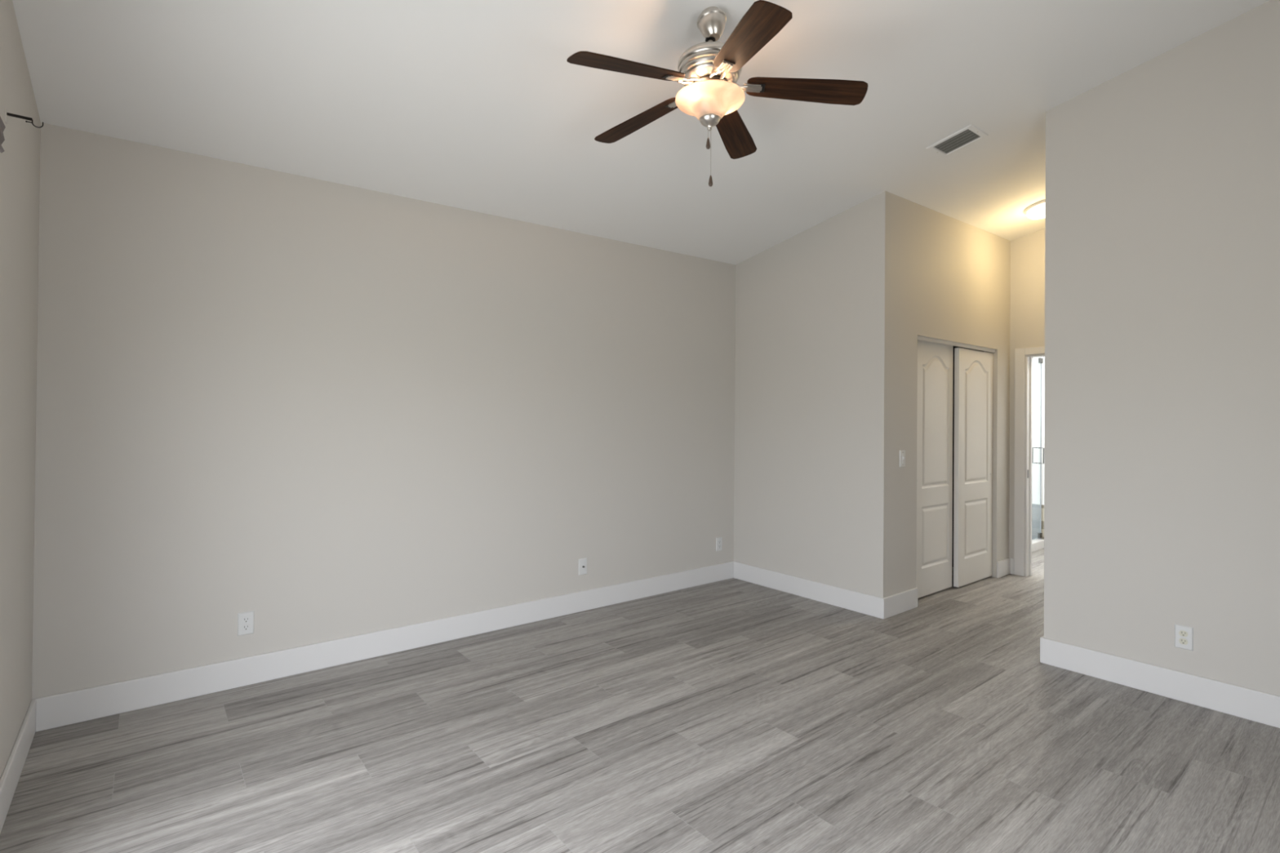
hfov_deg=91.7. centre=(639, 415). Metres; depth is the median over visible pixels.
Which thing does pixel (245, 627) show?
receptacle
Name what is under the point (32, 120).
hook
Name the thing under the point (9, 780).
baseboard
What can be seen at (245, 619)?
receptacle
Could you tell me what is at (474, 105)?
ceiling
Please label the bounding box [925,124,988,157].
ceiling vent
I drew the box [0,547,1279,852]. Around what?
floor
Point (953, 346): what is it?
door frame
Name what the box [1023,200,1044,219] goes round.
flush ceiling light
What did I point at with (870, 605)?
baseboard
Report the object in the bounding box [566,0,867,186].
ceiling fan
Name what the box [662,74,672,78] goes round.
bracket
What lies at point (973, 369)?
door
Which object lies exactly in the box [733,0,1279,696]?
wall
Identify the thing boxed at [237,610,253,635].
electrical outlet
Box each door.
[915,339,953,598]
[953,347,993,587]
[1032,357,1044,537]
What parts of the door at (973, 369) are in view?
raised panel, raised panel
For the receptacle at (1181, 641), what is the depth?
3.11 m
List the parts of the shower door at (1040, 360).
pull handle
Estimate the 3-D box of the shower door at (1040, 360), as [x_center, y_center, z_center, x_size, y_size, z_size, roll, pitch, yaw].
[4.178,0.362,6.720,0.880,2.018,0.122,1,-1,-39]
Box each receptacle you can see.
[242,616,249,622]
[242,624,249,630]
[1178,630,1187,636]
[1178,638,1187,644]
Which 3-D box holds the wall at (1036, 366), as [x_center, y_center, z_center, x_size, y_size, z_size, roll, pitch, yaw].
[4.742,-0.057,6.819,0.115,2.129,2.980,1,-1,-39]
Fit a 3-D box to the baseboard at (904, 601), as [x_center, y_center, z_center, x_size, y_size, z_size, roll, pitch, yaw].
[1.898,1.365,4.523,0.478,0.145,0.015,1,-1,-39]
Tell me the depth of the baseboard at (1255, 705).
3.16 m
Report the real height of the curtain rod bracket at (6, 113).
0.042 m
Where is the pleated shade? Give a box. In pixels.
[0,116,5,152]
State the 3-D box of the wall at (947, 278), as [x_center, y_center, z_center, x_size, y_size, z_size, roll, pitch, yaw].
[2.584,-0.094,5.154,2.279,3.084,0.115,1,-1,-39]
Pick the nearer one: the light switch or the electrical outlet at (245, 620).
the electrical outlet at (245, 620)
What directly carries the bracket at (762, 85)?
in the ceiling fan
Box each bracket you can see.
[4,108,43,128]
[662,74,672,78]
[721,59,735,66]
[760,84,764,93]
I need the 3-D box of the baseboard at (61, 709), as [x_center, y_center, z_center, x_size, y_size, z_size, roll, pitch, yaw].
[-0.913,1.339,4.105,4.462,0.145,0.015,1,-1,-39]
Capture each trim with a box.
[917,335,995,352]
[1013,346,1044,576]
[1024,354,1044,576]
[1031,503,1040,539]
[1031,537,1044,551]
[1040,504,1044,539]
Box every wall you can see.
[0,0,40,778]
[31,122,735,699]
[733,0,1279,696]
[883,191,1010,598]
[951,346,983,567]
[1008,228,1044,558]
[1031,356,1044,505]
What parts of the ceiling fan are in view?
fan blade, fan blade, blade arm, lamp shade, blade arm, fan blade, blade arm, fan blade, fan blade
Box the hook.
[31,120,43,128]
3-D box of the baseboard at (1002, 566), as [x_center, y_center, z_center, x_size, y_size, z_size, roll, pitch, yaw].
[3.307,1.385,5.646,0.270,0.145,0.015,1,-1,-39]
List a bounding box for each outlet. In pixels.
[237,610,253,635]
[578,557,586,575]
[715,537,722,551]
[1174,623,1193,650]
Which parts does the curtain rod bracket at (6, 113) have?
wall plate, arm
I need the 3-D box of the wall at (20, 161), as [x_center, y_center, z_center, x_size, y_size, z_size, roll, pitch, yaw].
[-1.281,-0.373,0.922,0.115,3.517,4.768,1,-1,-39]
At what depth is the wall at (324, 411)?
3.46 m
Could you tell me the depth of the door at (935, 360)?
5.02 m
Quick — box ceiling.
[12,0,1270,264]
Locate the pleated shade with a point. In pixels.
(2, 126)
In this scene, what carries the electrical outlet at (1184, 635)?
attached to the wall at (1162, 424)
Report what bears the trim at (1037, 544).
on the floor
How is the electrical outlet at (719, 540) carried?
attached to the wall at (324, 411)
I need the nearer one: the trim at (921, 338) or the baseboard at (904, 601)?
the baseboard at (904, 601)
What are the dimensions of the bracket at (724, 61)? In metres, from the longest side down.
0.048 x 0.022 x 0.003 m
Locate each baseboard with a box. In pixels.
[0,699,35,833]
[32,561,733,732]
[733,561,884,618]
[883,587,917,618]
[996,557,1009,577]
[1009,557,1013,574]
[1040,637,1279,728]
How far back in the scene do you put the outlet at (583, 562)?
4.50 m
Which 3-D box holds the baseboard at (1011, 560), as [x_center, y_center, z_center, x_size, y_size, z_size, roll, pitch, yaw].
[3.418,1.387,5.714,0.015,0.145,0.043,1,-1,-39]
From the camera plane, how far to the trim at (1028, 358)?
5.65 m
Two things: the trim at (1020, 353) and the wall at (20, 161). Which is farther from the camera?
the trim at (1020, 353)
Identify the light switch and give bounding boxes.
[899,449,905,466]
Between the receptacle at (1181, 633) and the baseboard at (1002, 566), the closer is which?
the receptacle at (1181, 633)
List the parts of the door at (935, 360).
raised panel, raised panel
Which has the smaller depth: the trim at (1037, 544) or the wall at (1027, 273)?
the wall at (1027, 273)

